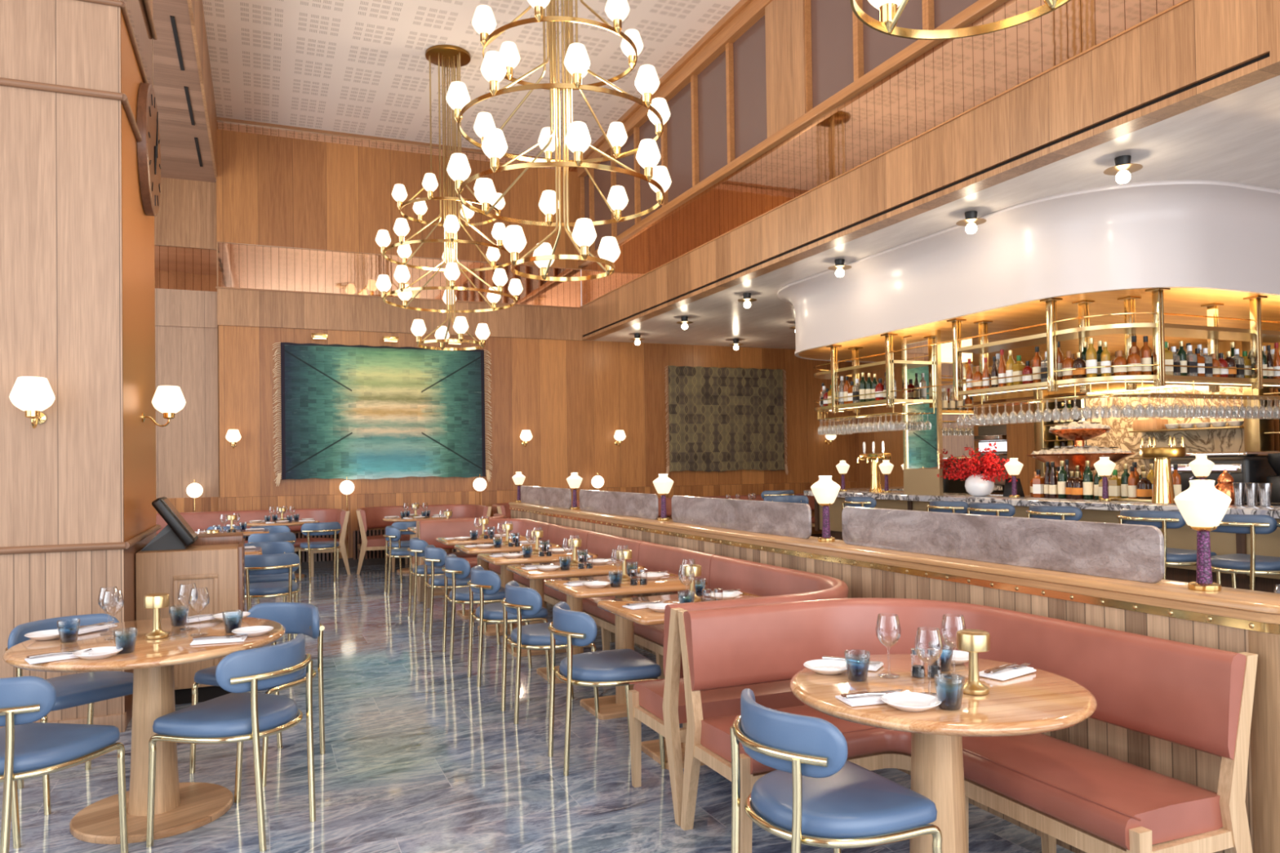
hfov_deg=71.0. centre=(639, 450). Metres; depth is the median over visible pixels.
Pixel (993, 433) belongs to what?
kitchen pass
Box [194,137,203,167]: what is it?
air slot
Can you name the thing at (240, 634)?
table knife
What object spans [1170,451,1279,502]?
coffee machine
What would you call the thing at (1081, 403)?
wine cabinet
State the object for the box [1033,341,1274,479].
bar
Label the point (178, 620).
tumbler
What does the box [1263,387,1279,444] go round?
wine cabinet
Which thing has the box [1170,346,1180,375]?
bottle
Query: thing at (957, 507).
bar stool
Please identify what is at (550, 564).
fork
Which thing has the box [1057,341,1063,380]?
bottle
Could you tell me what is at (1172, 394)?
glass
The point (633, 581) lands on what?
salt mill
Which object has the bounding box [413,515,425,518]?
plate
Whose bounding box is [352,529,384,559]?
trim
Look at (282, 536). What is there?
dining chair
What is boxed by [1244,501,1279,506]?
bar mat
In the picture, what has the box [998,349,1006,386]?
bottle
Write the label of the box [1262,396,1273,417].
glass
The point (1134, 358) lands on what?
bottle
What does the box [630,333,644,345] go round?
ceiling light
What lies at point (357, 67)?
ceiling
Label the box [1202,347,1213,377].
bottle
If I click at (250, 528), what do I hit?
napkin
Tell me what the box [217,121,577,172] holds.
strip
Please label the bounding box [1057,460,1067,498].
bottle
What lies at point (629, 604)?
fork
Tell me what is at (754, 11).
trim
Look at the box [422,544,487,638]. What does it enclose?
dining chair
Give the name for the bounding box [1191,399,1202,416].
glass
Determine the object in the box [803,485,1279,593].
bar counter
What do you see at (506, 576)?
dining table
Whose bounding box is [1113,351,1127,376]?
bottle
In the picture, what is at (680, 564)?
wine glass
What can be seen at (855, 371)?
shelf
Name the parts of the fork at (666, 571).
handle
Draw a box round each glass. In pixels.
[97,586,119,634]
[102,589,124,639]
[177,582,197,630]
[188,587,209,635]
[562,537,573,567]
[611,548,624,583]
[678,564,694,601]
[680,558,695,597]
[875,613,901,678]
[914,626,942,697]
[940,613,966,679]
[977,404,986,424]
[1008,402,1017,422]
[1024,400,1034,421]
[1033,400,1043,421]
[1061,397,1071,418]
[1071,396,1080,418]
[1082,395,1092,417]
[1088,396,1098,417]
[1094,399,1105,417]
[1107,404,1118,417]
[1121,394,1132,416]
[1133,403,1143,416]
[1135,395,1146,417]
[1144,394,1155,416]
[1151,395,1161,417]
[1155,403,1164,416]
[1158,398,1168,417]
[1162,394,1173,416]
[1169,394,1180,416]
[1173,395,1183,417]
[1177,404,1187,416]
[1181,395,1191,417]
[1184,397,1195,416]
[1188,396,1199,417]
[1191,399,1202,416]
[1195,400,1206,417]
[1199,395,1209,417]
[1206,395,1217,417]
[1210,396,1220,417]
[1222,396,1232,417]
[1229,395,1239,417]
[1231,397,1241,417]
[1235,395,1246,417]
[1243,395,1253,417]
[1256,400,1266,417]
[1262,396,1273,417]
[1270,396,1279,417]
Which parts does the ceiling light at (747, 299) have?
bulb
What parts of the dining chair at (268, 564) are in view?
leg, seat, seat rail, rail, backrest, leg, leg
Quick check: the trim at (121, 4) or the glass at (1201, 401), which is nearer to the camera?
the trim at (121, 4)
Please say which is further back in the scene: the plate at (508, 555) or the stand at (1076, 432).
the stand at (1076, 432)
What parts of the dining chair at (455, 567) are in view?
leg, leg, rail, backrest, seat rail, seat, leg, leg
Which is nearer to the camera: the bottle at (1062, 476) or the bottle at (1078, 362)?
the bottle at (1078, 362)
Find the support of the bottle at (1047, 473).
on the bar counter at (1184, 537)
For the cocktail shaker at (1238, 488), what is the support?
on the bar counter at (1184, 537)
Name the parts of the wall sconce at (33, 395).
lamp shade, arm, wall plate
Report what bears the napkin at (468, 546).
on the dining table at (506, 576)
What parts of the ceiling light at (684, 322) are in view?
bulb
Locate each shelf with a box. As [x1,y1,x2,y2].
[813,360,912,379]
[814,399,913,412]
[957,322,1279,353]
[958,374,1279,395]
[974,453,1007,455]
[1044,408,1084,410]
[1044,440,1071,441]
[1128,426,1244,432]
[1128,457,1155,458]
[1263,392,1279,395]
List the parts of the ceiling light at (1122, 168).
bulb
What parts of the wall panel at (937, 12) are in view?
frame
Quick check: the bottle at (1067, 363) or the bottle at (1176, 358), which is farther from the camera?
the bottle at (1067, 363)
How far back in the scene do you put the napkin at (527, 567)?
6.04 m
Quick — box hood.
[973,435,1006,441]
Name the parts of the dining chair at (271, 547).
backrest, seat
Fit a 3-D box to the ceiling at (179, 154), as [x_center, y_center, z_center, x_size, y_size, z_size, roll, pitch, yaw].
[-3.933,-4.070,4.013,2.940,0.130,18.300,0,-1,-23]
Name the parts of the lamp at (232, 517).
lamp shade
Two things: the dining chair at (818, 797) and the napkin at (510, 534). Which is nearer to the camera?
the dining chair at (818, 797)
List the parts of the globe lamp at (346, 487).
rod, globe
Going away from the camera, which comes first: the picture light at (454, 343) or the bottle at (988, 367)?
the bottle at (988, 367)
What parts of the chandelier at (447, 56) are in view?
lamp shade, lamp shade, lamp shade, lamp shade, lamp shade, lamp shade, lamp shade, lamp shade, lamp shade, lamp shade, lamp shade, lamp shade, lamp shade, lamp shade, lamp shade, lamp shade, lamp shade, lamp shade, lamp shade, lamp shade, lamp shade, lamp shade, lamp shade, lamp shade, lamp shade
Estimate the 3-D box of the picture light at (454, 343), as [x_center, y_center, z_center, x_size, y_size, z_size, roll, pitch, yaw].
[-2.861,-1.669,13.797,0.220,0.075,0.201,0,-1,-23]
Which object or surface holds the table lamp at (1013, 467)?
on the bar counter at (1184, 537)
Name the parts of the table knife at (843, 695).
handle, blade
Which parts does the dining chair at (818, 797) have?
leg, rail, backrest, leg, leg, seat rail, seat, leg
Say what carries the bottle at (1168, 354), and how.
on the rack
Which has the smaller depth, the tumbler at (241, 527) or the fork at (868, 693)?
the fork at (868, 693)
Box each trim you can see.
[0,77,142,142]
[0,524,161,554]
[78,0,148,83]
[143,0,157,39]
[215,286,582,309]
[216,116,558,159]
[244,533,333,562]
[245,533,338,562]
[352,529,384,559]
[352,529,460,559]
[577,0,772,177]
[580,0,1191,306]
[582,53,1269,336]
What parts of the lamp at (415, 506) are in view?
lamp shade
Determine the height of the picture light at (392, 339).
0.075 m
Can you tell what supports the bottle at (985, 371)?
on the rack
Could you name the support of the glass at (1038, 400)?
hanging from the rack
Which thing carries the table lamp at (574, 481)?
on the wall at (1237, 620)
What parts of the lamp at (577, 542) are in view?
lamp shade, stem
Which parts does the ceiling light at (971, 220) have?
bulb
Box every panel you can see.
[580,169,591,253]
[589,149,612,253]
[611,128,635,237]
[634,119,662,223]
[662,75,693,206]
[692,44,728,186]
[727,15,767,163]
[804,0,856,112]
[854,0,925,79]
[924,0,978,30]
[1005,396,1035,495]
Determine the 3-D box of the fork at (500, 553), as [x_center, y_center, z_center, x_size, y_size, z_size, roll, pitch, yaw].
[-1.044,0.796,6.944,0.198,0.012,0.022,0,-1,-27]
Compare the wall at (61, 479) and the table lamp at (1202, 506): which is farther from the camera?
the wall at (61, 479)
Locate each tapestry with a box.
[271,342,492,486]
[664,365,788,475]
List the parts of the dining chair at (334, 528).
leg, leg, seat rail, seat, backrest, rail, leg, leg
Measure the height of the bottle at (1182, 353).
0.287 m
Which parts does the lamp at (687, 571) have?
lamp shade, stem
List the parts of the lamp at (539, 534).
lamp shade, stem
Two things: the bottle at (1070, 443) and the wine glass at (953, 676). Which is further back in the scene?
the bottle at (1070, 443)
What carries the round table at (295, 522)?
on the floor
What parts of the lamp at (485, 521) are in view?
lamp shade, stem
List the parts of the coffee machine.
panel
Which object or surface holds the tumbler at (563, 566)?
on the dining table at (575, 604)
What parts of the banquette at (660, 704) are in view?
post, leg, backrest, rail, backrest, leg, leg, backrest, leg, rail, leg, post, backrest, rail, backrest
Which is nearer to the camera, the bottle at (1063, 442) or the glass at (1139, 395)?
the glass at (1139, 395)
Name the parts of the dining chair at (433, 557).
leg, leg, rail, backrest, seat rail, seat, leg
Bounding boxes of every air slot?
[169,15,184,71]
[183,86,195,125]
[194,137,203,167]
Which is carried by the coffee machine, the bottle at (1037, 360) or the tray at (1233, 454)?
the tray at (1233, 454)
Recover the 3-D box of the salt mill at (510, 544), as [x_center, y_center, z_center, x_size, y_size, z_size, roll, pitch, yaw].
[-1.116,0.783,7.754,0.046,0.091,0.044,0,-1,-23]
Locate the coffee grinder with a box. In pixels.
[1266,452,1279,502]
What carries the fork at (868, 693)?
on the napkin at (869, 700)
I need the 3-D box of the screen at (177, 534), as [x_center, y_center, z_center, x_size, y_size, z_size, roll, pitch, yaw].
[-2.999,0.460,5.727,0.308,0.328,0.340,0,-1,-23]
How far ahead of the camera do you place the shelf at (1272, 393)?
9.60 m
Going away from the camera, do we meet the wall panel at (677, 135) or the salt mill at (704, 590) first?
the salt mill at (704, 590)
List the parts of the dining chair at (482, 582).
leg, rail, leg, backrest, seat rail, seat, leg, leg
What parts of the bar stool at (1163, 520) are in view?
leg, rail, backrest, leg, seat rail, seat, leg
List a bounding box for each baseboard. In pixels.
[0,711,126,732]
[297,533,822,568]
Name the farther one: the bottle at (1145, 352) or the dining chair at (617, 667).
the bottle at (1145, 352)
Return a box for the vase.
[964,474,994,496]
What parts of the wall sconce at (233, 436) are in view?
lamp shade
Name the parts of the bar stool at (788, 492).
rail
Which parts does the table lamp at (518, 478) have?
lamp shade, stem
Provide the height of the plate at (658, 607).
0.024 m
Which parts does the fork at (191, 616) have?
handle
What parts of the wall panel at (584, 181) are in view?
pane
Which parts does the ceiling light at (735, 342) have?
bulb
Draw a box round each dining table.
[195,528,269,599]
[244,546,262,555]
[407,526,452,595]
[435,533,531,619]
[453,540,560,635]
[476,549,598,657]
[506,558,644,684]
[544,572,706,719]
[596,589,763,769]
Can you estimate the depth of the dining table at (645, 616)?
4.47 m
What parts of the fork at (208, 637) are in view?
handle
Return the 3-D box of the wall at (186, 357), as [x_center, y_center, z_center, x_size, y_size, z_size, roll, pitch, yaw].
[-7.435,-1.064,12.391,2.970,5.600,0.230,0,-1,-23]
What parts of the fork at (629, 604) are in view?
handle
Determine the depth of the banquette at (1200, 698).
3.00 m
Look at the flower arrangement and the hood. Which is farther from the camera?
the hood
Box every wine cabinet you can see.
[1044,394,1086,474]
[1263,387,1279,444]
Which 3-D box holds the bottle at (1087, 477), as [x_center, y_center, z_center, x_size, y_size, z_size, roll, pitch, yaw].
[3.822,0.250,7.660,0.082,0.330,0.082,-1,-1,-10]
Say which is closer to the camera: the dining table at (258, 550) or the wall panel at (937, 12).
the wall panel at (937, 12)
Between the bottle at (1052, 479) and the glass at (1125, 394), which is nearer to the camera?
the glass at (1125, 394)
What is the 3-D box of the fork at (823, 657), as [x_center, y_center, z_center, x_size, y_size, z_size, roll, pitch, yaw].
[0.717,0.715,3.057,0.198,0.012,0.022,-1,-1,32]
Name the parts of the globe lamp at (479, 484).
globe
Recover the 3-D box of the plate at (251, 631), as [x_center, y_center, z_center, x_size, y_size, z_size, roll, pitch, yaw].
[-1.638,0.767,3.799,0.165,0.024,0.165,0,-1,-23]
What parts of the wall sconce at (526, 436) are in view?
lamp shade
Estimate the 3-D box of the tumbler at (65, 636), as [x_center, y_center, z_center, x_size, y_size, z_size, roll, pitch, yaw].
[-2.361,0.744,3.711,0.082,0.088,0.082,0,-1,-23]
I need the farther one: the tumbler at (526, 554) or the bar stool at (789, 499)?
the bar stool at (789, 499)
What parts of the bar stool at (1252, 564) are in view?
leg, backrest, rail, seat, seat rail, leg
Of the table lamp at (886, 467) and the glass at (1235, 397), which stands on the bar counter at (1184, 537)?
the table lamp at (886, 467)
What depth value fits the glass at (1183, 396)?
7.25 m
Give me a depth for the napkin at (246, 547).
7.95 m
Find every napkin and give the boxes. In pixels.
[24,652,92,664]
[71,623,117,634]
[186,614,215,622]
[190,635,247,644]
[244,546,256,548]
[245,528,264,530]
[298,520,315,521]
[464,544,476,547]
[488,553,506,557]
[493,533,515,536]
[518,540,542,542]
[520,565,539,569]
[563,581,588,586]
[622,602,663,609]
[637,572,669,577]
[704,591,742,596]
[835,691,907,706]
[837,659,884,671]
[978,664,1036,680]
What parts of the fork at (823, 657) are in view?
handle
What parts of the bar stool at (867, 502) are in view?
rail, backrest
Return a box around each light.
[311,333,327,338]
[382,336,398,342]
[447,338,462,344]
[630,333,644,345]
[675,316,693,329]
[728,339,742,350]
[737,293,756,308]
[827,258,851,277]
[955,210,986,234]
[1103,155,1142,183]
[1171,467,1235,470]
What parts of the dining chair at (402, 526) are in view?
seat, leg, backrest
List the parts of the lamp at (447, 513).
lamp shade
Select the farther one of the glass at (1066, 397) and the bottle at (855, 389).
the bottle at (855, 389)
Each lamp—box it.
[143,592,169,639]
[186,479,203,511]
[207,529,219,533]
[227,515,236,531]
[278,507,285,520]
[339,476,354,567]
[412,503,418,517]
[443,511,452,518]
[472,474,486,505]
[478,518,488,537]
[502,524,512,544]
[511,471,525,502]
[530,530,542,554]
[566,472,582,509]
[567,538,581,565]
[591,472,604,490]
[616,549,631,581]
[653,473,673,520]
[682,564,701,602]
[810,475,840,542]
[835,460,849,491]
[878,460,893,493]
[955,629,990,695]
[1004,457,1023,497]
[1093,457,1115,501]
[1173,480,1231,591]
[1188,455,1214,479]
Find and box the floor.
[0,563,1075,852]
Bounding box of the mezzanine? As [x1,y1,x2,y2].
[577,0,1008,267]
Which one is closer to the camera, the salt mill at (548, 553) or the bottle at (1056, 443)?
the salt mill at (548, 553)
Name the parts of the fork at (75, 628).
handle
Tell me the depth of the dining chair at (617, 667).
4.25 m
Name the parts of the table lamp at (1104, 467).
lamp shade, stem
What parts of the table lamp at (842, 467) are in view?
lamp shade, stem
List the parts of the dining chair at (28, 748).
leg, leg, rail, backrest, seat, seat rail, leg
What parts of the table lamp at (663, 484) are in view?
lamp shade, stem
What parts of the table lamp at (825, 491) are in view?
lamp shade, stem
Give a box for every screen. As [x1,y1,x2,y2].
[141,496,198,551]
[520,485,571,508]
[579,489,658,519]
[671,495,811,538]
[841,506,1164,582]
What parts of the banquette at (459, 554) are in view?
leg, post, backrest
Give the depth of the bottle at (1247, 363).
7.40 m
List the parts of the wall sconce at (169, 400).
wall plate, arm, lamp shade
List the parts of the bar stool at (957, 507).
rail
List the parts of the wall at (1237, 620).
rail, panel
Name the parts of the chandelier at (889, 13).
lamp shade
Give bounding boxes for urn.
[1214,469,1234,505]
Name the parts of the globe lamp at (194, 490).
globe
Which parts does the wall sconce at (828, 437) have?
lamp shade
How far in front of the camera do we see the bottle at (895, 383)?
9.26 m
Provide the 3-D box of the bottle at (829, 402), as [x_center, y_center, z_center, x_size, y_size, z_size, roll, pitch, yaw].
[2.197,-0.629,10.277,0.069,0.245,0.069,0,-1,-24]
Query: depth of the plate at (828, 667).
3.02 m
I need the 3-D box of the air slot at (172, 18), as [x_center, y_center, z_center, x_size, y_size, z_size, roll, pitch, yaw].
[-4.476,-3.929,8.694,0.035,0.013,1.190,0,-1,-23]
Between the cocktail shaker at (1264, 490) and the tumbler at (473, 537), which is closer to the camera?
the cocktail shaker at (1264, 490)
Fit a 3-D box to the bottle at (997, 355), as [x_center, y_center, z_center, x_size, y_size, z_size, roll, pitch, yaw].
[3.255,-0.717,8.157,0.082,0.329,0.082,-1,-1,-7]
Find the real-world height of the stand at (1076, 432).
0.899 m
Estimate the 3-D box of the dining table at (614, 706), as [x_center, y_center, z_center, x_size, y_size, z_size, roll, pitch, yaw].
[-0.090,1.155,5.362,0.822,0.752,0.630,0,-1,-23]
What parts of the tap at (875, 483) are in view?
handle, handle, handle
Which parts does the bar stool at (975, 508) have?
rail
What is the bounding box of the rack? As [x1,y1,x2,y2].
[813,288,1279,421]
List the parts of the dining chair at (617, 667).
leg, rail, leg, backrest, seat rail, seat, leg, leg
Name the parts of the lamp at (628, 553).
lamp shade, stem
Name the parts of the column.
edge trim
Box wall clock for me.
[137,82,160,216]
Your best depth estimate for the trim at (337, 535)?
13.05 m
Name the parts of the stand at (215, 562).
moulding, panel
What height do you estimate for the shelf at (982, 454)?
0.030 m
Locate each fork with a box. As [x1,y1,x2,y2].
[29,648,92,658]
[71,621,114,631]
[186,611,228,618]
[192,634,246,639]
[492,552,516,555]
[524,564,553,567]
[568,579,600,582]
[588,557,614,559]
[628,600,666,605]
[639,570,667,573]
[708,588,740,593]
[822,656,879,664]
[845,690,911,697]
[990,662,1030,674]
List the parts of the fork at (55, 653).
handle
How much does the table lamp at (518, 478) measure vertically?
0.359 m
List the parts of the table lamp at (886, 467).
lamp shade, stem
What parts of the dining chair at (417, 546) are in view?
leg, leg, rail, backrest, seat rail, seat, leg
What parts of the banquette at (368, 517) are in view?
post, rail, leg, backrest, post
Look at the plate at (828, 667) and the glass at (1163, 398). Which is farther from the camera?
the glass at (1163, 398)
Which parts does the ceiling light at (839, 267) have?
bulb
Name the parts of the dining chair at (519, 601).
leg, rail, leg, backrest, seat rail, seat, leg, leg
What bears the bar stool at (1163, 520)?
on the floor
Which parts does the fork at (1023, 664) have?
handle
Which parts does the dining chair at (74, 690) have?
leg, seat rail, leg, backrest, seat, leg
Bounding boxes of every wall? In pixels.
[0,0,124,546]
[120,0,156,726]
[148,0,153,20]
[152,39,153,87]
[154,177,218,513]
[186,0,219,497]
[216,128,856,558]
[508,502,1279,852]
[581,0,1279,335]
[854,362,1279,494]
[972,340,1279,403]
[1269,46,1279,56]
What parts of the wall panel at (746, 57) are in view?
frame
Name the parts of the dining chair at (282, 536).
backrest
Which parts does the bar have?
post, marble panel, post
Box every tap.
[857,440,890,492]
[1139,435,1186,503]
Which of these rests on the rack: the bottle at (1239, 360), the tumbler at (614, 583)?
the bottle at (1239, 360)
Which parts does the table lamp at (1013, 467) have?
lamp shade, stem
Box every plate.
[24,629,71,640]
[71,646,123,659]
[198,530,207,533]
[212,611,250,621]
[231,626,273,636]
[249,520,262,522]
[275,520,288,523]
[386,515,398,518]
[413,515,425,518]
[453,536,471,540]
[475,544,493,548]
[502,553,523,558]
[536,565,560,571]
[548,548,568,553]
[582,581,610,588]
[586,559,610,564]
[638,573,665,579]
[646,603,675,612]
[707,591,740,599]
[803,659,853,675]
[880,692,941,711]
[926,649,968,664]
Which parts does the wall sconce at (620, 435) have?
lamp shade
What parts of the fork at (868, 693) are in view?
handle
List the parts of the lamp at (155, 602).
stem, lamp shade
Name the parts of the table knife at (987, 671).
handle, blade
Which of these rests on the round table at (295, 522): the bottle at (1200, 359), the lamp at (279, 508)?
the lamp at (279, 508)
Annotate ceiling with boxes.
[152,0,216,182]
[202,0,740,159]
[594,75,1279,349]
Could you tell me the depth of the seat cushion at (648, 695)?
3.95 m
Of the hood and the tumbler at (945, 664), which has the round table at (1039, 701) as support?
the tumbler at (945, 664)
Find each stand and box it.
[135,532,244,704]
[1003,478,1024,496]
[1026,420,1135,475]
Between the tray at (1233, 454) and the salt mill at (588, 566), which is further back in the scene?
the tray at (1233, 454)
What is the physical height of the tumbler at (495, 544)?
0.088 m
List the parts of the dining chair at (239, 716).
leg, seat, seat rail, leg, leg, backrest, rail, leg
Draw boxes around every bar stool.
[760,489,795,499]
[763,495,808,504]
[841,495,876,540]
[926,499,969,513]
[967,502,1015,516]
[1026,504,1082,520]
[1116,508,1221,584]
[1210,514,1279,590]
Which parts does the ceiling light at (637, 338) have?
bulb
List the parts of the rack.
ceiling plate, post, glass rail, ceiling plate, post, glass rail, glass rail, glass rail, glass rail, glass rail, ceiling plate, post, ceiling plate, post, ceiling plate, post, guard rail, guard rail, ceiling plate, post, ceiling plate, post, glass rail, glass rail, glass rail, glass rail, glass rail, ceiling plate, post, glass rail, ceiling plate, post, ceiling plate, post, ceiling plate, post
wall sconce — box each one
[8,376,55,428]
[142,385,186,426]
[225,429,241,448]
[520,430,532,447]
[613,430,626,446]
[824,430,836,444]
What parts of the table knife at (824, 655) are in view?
handle, blade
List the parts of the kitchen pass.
lit panel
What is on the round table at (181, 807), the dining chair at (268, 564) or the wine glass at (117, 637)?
the wine glass at (117, 637)
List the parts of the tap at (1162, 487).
handle, handle, handle, crown, handle, handle, handle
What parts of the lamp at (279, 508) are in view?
lamp shade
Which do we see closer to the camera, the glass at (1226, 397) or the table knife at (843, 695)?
the table knife at (843, 695)
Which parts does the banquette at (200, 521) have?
backrest, rail, leg, rail, post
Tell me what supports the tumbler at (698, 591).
on the dining table at (645, 616)
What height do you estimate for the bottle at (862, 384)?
0.329 m
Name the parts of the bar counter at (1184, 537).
apron post, apron post, panel, apron post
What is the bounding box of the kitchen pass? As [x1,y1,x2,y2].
[973,424,1007,493]
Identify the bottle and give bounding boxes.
[820,386,826,406]
[822,388,828,406]
[827,385,831,405]
[838,376,844,404]
[843,376,850,404]
[847,381,853,403]
[852,378,859,403]
[859,372,866,402]
[865,373,871,401]
[871,373,878,400]
[875,377,883,400]
[883,372,886,399]
[893,378,896,399]
[965,358,973,390]
[972,365,982,390]
[982,357,989,388]
[987,367,991,387]
[991,356,998,387]
[995,353,999,371]
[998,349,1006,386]
[1005,350,1014,386]
[1013,355,1025,385]
[1022,360,1032,384]
[1030,471,1036,496]
[1032,346,1042,382]
[1032,469,1044,497]
[1040,351,1047,382]
[1044,461,1050,497]
[1048,462,1057,497]
[1053,401,1059,424]
[1053,435,1059,448]
[1056,466,1060,497]
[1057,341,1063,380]
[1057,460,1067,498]
[1060,402,1066,423]
[1061,437,1066,448]
[1062,351,1075,379]
[1064,459,1070,479]
[1065,471,1075,498]
[1066,400,1073,422]
[1067,440,1073,446]
[1071,471,1083,499]
[1072,352,1086,378]
[1074,465,1081,478]
[1081,342,1087,362]
[1082,460,1093,499]
[1085,337,1097,377]
[1093,471,1102,499]
[1096,340,1102,377]
[1098,479,1109,498]
[1100,342,1111,376]
[1108,469,1121,497]
[1111,351,1117,376]
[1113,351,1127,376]
[1120,463,1129,497]
[1126,346,1142,375]
[1128,336,1140,355]
[1128,466,1137,498]
[1129,462,1139,481]
[1136,471,1152,498]
[1138,465,1145,479]
[1140,336,1151,374]
[1146,463,1154,488]
[1151,354,1153,374]
[1164,342,1173,375]
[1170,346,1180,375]
[1172,463,1181,497]
[1176,341,1186,375]
[1186,345,1197,376]
[1195,348,1204,376]
[1197,344,1202,355]
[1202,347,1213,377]
[1211,353,1221,377]
[1217,352,1228,377]
[1224,351,1236,377]
[1230,342,1235,357]
[1231,348,1244,377]
[1242,351,1251,377]
[1262,346,1267,378]
[1266,345,1273,378]
[1270,349,1274,358]
[1272,342,1279,379]
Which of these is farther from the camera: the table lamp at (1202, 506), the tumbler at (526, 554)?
the tumbler at (526, 554)
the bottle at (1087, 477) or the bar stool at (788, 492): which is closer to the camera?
the bottle at (1087, 477)
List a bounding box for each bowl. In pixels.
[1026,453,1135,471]
[1048,428,1111,440]
[1164,423,1179,429]
[1178,422,1195,428]
[1194,422,1210,427]
[1210,421,1226,426]
[1226,420,1244,426]
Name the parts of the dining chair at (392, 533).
leg, leg, rail, backrest, seat, seat rail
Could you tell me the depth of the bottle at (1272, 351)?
7.79 m
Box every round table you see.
[2,617,285,844]
[243,519,319,578]
[382,515,446,573]
[789,653,1097,852]
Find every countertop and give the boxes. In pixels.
[803,485,1279,518]
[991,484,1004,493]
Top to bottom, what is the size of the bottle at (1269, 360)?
0.297 m
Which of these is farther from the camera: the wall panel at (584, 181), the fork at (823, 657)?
the wall panel at (584, 181)
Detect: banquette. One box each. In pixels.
[155,508,350,577]
[355,504,491,574]
[411,513,506,600]
[417,518,848,826]
[491,500,579,518]
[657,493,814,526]
[677,597,1257,852]
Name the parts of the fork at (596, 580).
handle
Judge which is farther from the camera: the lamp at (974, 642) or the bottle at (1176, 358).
the bottle at (1176, 358)
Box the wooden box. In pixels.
[1133,418,1167,431]
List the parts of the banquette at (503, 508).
post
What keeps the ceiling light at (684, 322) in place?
attached to the ceiling at (1234, 137)
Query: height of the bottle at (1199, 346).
0.296 m
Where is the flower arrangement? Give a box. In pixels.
[937,441,1017,482]
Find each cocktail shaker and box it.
[1231,482,1245,505]
[1244,482,1257,506]
[1257,483,1271,506]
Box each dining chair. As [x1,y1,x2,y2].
[0,675,128,852]
[4,613,133,815]
[146,633,315,851]
[189,602,324,786]
[206,525,247,537]
[244,541,297,608]
[244,552,300,641]
[248,525,290,537]
[248,532,296,604]
[298,521,341,583]
[382,525,424,594]
[386,521,424,582]
[407,537,465,621]
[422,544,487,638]
[441,553,515,659]
[466,565,550,687]
[501,580,599,724]
[547,601,666,776]
[729,688,942,852]
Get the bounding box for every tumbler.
[57,618,79,642]
[113,627,137,653]
[168,604,188,626]
[222,609,243,632]
[239,522,246,529]
[293,514,299,520]
[469,529,478,539]
[487,526,495,535]
[493,538,502,547]
[511,533,519,542]
[521,545,532,557]
[539,540,550,551]
[559,556,571,570]
[577,549,588,562]
[608,570,622,586]
[626,561,638,577]
[677,591,694,603]
[695,578,706,595]
[844,651,870,681]
[928,641,953,671]
[933,674,964,710]
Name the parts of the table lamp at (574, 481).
stem, lamp shade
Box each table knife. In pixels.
[26,648,83,657]
[67,622,105,630]
[193,634,247,638]
[823,655,883,662]
[840,688,902,697]
[984,662,1017,673]
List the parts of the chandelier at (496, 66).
lamp shade, lamp shade, lamp shade, lamp shade, lamp shade, lamp shade, lamp shade, lamp shade, lamp shade, lamp shade, lamp shade, lamp shade, lamp shade, lamp shade, lamp shade, lamp shade, lamp shade, lamp shade, lamp shade, lamp shade, lamp shade, lamp shade, lamp shade, lamp shade, lamp shade, lamp shade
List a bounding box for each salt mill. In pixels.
[226,524,231,533]
[483,529,488,538]
[489,528,493,538]
[507,536,513,546]
[515,535,519,546]
[538,544,544,556]
[546,544,551,555]
[577,555,584,568]
[586,554,593,568]
[630,568,637,585]
[639,568,647,585]
[702,588,711,601]
[713,588,723,600]
[910,647,925,677]
[926,648,942,678]
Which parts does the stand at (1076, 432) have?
stem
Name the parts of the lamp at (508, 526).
lamp shade, stem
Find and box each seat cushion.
[244,537,339,546]
[360,534,409,546]
[413,551,477,563]
[423,557,805,724]
[700,705,1222,849]
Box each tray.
[1111,497,1151,502]
[1185,451,1279,457]
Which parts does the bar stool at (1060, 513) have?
rail, leg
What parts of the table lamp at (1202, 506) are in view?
lamp shade, stem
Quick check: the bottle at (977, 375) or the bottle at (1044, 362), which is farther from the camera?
the bottle at (977, 375)
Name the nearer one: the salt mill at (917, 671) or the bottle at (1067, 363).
the salt mill at (917, 671)
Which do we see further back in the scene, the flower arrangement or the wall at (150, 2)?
the flower arrangement
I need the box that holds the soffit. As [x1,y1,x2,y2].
[777,180,1279,367]
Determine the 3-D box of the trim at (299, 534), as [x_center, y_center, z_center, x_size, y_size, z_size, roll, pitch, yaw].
[-5.643,1.404,12.623,2.615,0.420,0.035,0,-1,-23]
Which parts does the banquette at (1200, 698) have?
post, rail, leg, rail, backrest, leg, leg, leg, rail, post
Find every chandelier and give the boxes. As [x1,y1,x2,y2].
[375,44,523,351]
[445,0,671,281]
[849,0,1071,39]
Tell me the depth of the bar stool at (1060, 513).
6.72 m
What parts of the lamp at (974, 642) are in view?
lamp shade, stem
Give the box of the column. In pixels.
[901,329,974,495]
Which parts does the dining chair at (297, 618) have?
leg, seat, seat rail, leg, leg, backrest, leg, rail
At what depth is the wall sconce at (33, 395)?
4.68 m
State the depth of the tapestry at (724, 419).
15.66 m

